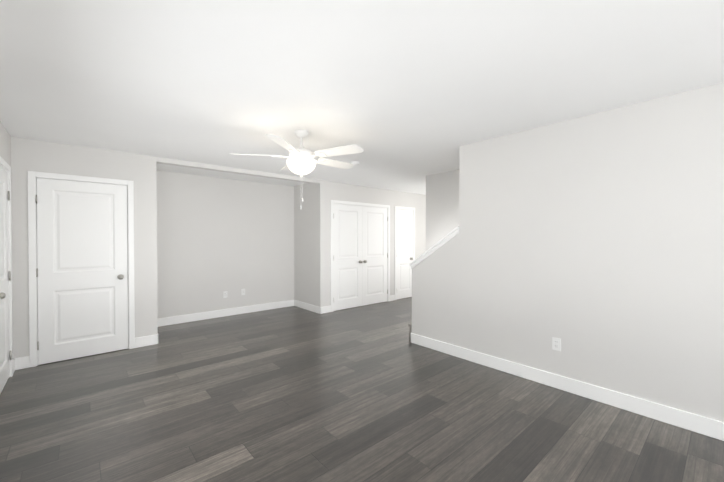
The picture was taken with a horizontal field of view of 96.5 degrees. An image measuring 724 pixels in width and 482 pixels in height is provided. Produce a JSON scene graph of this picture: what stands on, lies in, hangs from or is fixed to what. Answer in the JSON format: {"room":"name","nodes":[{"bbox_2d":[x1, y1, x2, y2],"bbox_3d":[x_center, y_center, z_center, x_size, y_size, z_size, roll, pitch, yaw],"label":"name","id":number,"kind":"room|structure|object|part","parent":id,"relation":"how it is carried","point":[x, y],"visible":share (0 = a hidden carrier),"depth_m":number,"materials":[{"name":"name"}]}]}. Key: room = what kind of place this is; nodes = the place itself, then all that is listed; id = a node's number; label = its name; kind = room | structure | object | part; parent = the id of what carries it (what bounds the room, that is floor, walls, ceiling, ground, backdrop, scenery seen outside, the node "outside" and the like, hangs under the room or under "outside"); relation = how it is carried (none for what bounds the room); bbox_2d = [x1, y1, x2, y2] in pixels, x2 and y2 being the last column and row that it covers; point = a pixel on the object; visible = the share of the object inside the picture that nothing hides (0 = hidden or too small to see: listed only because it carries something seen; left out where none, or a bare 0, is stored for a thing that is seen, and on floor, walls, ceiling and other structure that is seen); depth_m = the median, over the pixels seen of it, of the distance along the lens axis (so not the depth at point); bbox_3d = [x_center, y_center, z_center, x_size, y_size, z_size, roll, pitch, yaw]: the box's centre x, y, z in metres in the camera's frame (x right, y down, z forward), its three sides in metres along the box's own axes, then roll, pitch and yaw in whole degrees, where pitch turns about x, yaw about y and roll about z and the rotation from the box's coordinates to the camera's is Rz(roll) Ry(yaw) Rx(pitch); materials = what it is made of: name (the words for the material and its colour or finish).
{"room":"empty living room","nodes":[
{"label":"empty living room","id":0,"kind":"room"},
{"bbox_2d":[0,121,12,311],"bbox_3d":[-1.124,0.160,0.375,0.120,2.465,8.170,-1,1,-41],"label":"wall","id":1,"kind":"structure","parent":0,"point":[5,145],"depth_m":3.18,"materials":[{"name":"paint"}]},
{"bbox_2d":[0,166,11,393],"bbox_3d":[-3.281,0.336,2.915,0.169,2.045,0.813,-1,1,-41],"label":"door","id":2,"kind":"structure","parent":1,"relation":"in","point":[4,342],"depth_m":3.07,"materials":[{"name":"white wood"}]},
{"bbox_2d":[0,156,12,376],"bbox_3d":[-3.311,0.307,2.884,0.151,2.116,0.934,-1,1,-41],"label":"door frame","id":3,"kind":"structure","parent":1,"relation":"attached to","point":[3,164],"depth_m":3.24,"materials":[{"name":"white wood"}]},
{"bbox_2d":[11,136,157,357],"bbox_3d":[-3.233,0.124,3.876,1.304,2.465,0.120,-1,1,-41],"label":"wall","id":4,"kind":"structure","parent":0,"point":[139,170],"depth_m":3.80,"materials":[{"name":"paint"}]},
{"bbox_2d":[28,171,134,366],"bbox_3d":[-3.282,0.298,3.835,0.929,2.116,0.151,-1,1,-41],"label":"door frame","id":5,"kind":"structure","parent":4,"relation":"attached to","point":[33,176],"depth_m":3.54,"materials":[{"name":"white wood"}]},
{"bbox_2d":[36,178,127,364],"bbox_3d":[-3.257,0.327,3.801,0.808,2.045,0.169,-1,1,-41],"label":"door","id":6,"kind":"structure","parent":4,"relation":"in","point":[82,269],"depth_m":3.77,"materials":[{"name":"white wood"}]},
{"bbox_2d":[149,334,158,343],"bbox_3d":[-3.004,1.285,4.628,0.014,0.128,0.964,-1,1,-41],"label":"baseboard","id":7,"kind":"structure","parent":4,"relation":"attached to","point":[155,338],"depth_m":4.24,"materials":[{"name":"white wood"}]},
{"bbox_2d":[157,170,293,318],"bbox_3d":[-2.407,0.104,5.876,2.569,2.465,0.120,-1,1,-41],"label":"wall","id":8,"kind":"structure","parent":0,"point":[217,237],"depth_m":5.72,"materials":[{"name":"paint"}]},
{"bbox_2d":[158,300,292,326],"bbox_3d":[-2.364,1.273,5.837,2.569,0.128,0.014,-1,1,-41],"label":"baseboard","id":9,"kind":"structure","parent":8,"relation":"attached to","point":[261,307],"depth_m":5.72,"materials":[{"name":"white wood"}]},
{"bbox_2d":[156,157,319,183],"bbox_3d":[-1.773,-1.091,5.137,2.569,0.060,0.120,-1,1,-41],"label":"crown molding","id":10,"kind":"structure","parent":0,"point":[167,161],"depth_m":4.89,"materials":[{"name":"paint"}]},
{"bbox_2d":[294,183,316,305],"bbox_3d":[-1.116,0.099,6.441,0.120,2.465,0.965,-1,1,-41],"label":"wall","id":11,"kind":"structure","parent":0,"point":[305,253],"depth_m":6.33,"materials":[{"name":"paint"}]},
{"bbox_2d":[293,300,320,313],"bbox_3d":[-1.078,1.268,6.307,0.014,0.128,0.964,-1,1,-41],"label":"baseboard","id":12,"kind":"structure","parent":11,"relation":"attached to","point":[310,307],"depth_m":6.27,"materials":[{"name":"white wood"}]},
{"bbox_2d":[0,297,723,481],"bbox_3d":[1.785,1.410,3.564,8.680,0.100,9.135,-1,1,-41],"label":"floor","id":13,"kind":"structure","parent":0,"point":[369,393],"depth_m":2.50,"materials":[{"name":"grey wood"}]},
{"bbox_2d":[408,323,411,336],"bbox_3d":[1.943,0.313,3.797,0.968,2.090,2.825,-1,1,-41],"label":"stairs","id":14,"kind":"structure","parent":13,"relation":"on","point":[410,327],"depth_m":4.53,"materials":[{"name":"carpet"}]},
{"bbox_2d":[0,0,723,194],"bbox_3d":[1.785,-1.165,3.538,8.680,0.120,9.135,-1,1,-41],"label":"ceiling","id":15,"kind":"structure","parent":0,"point":[407,95],"depth_m":2.08,"materials":[{"name":"paint"}]},
{"bbox_2d":[230,130,363,208],"bbox_3d":[-0.583,-0.712,3.292,1.287,0.781,1.321,-1,1,-41],"label":"fan","id":16,"kind":"object","parent":15,"relation":"hanging from","point":[301,161],"visible":1,"depth_m":3.15,"materials":[{"name":"white plastic"}]},
{"bbox_3d":[-0.610,-0.741,3.253,0.292,0.139,0.292,-1,1,-41],"label":"lamp shade","id":17,"kind":"part","parent":16,"relation":"part of","materials":[{"name":"white glass"}]},
{"bbox_2d":[351,161,359,165],"bbox_3d":[-0.090,-1.095,4.548,0.132,0.040,0.132,-1,1,-41],"label":"smoke detector","id":18,"kind":"object","parent":15,"relation":"attached to","point":[355,163],"visible":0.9,"depth_m":4.50,"materials":[{"name":"white plastic"}]},
{"bbox_2d":[317,180,425,306],"bbox_3d":[0.916,0.088,7.494,4.567,2.465,0.120,-1,1,-41],"label":"wall","id":19,"kind":"structure","parent":0,"point":[328,192],"depth_m":6.42,"materials":[{"name":"paint"}]},
{"bbox_2d":[333,204,387,310],"bbox_3d":[-0.004,0.299,6.638,1.481,2.045,0.169,-1,1,-41],"label":"closet doors","id":20,"kind":"structure","parent":19,"relation":"in","point":[360,254],"depth_m":6.57,"materials":[{"name":"white wood"}]},
{"bbox_2d":[331,200,389,311],"bbox_3d":[-0.032,0.269,6.669,1.593,2.116,0.151,-1,1,-41],"label":"door frame","id":21,"kind":"structure","parent":19,"relation":"attached to","point":[332,201],"depth_m":6.60,"materials":[{"name":"white wood"}]},
{"bbox_2d":[397,209,412,298],"bbox_3d":[0.978,0.290,7.494,0.571,2.045,0.169,-1,1,-41],"label":"room door","id":22,"kind":"structure","parent":19,"relation":"in","point":[404,247],"depth_m":7.49,"materials":[{"name":"white wood"}]},
{"bbox_2d":[395,206,414,299],"bbox_3d":[0.953,0.261,7.528,0.693,2.116,0.151,-1,1,-41],"label":"door frame","id":23,"kind":"structure","parent":19,"relation":"attached to","point":[396,207],"depth_m":7.28,"materials":[{"name":"white wood"}]},
{"bbox_2d":[426,170,458,250],"bbox_3d":[3.233,0.132,3.153,0.120,2.465,6.390,-1,1,-41],"label":"wall","id":24,"kind":"structure","parent":0,"point":[442,204],"depth_m":5.28,"materials":[{"name":"paint"}]},
{"bbox_2d":[412,83,723,421],"bbox_3d":[2.608,0.141,2.189,0.130,2.465,5.760,-1,1,-41],"label":"wall","id":25,"kind":"structure","parent":0,"point":[594,243],"depth_m":2.75,"materials":[{"name":"paint"}]},
{"bbox_2d":[410,226,458,268],"bbox_3d":[0.942,0.096,4.099,0.174,0.568,0.736,-1,1,-41],"label":"trim","id":26,"kind":"structure","parent":25,"relation":"attached to","point":[437,245],"depth_m":4.01,"materials":[{"name":"white wood"}]},
{"bbox_2d":[552,337,560,350],"bbox_3d":[1.810,0.956,3.008,0.007,0.115,0.070,-1,1,-41],"label":"outlet","id":27,"kind":"object","parent":25,"relation":"attached to","point":[556,343],"visible":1,"depth_m":3.00,"materials":[{"name":"white plastic"}]},
{"bbox_2d":[410,333,723,440],"bbox_3d":[2.548,1.310,2.159,0.014,0.128,5.774,-1,1,-41],"label":"baseboard","id":28,"kind":"structure","parent":25,"relation":"attached to","point":[709,427],"depth_m":2.79,"materials":[{"name":"white wood"}]}
]}

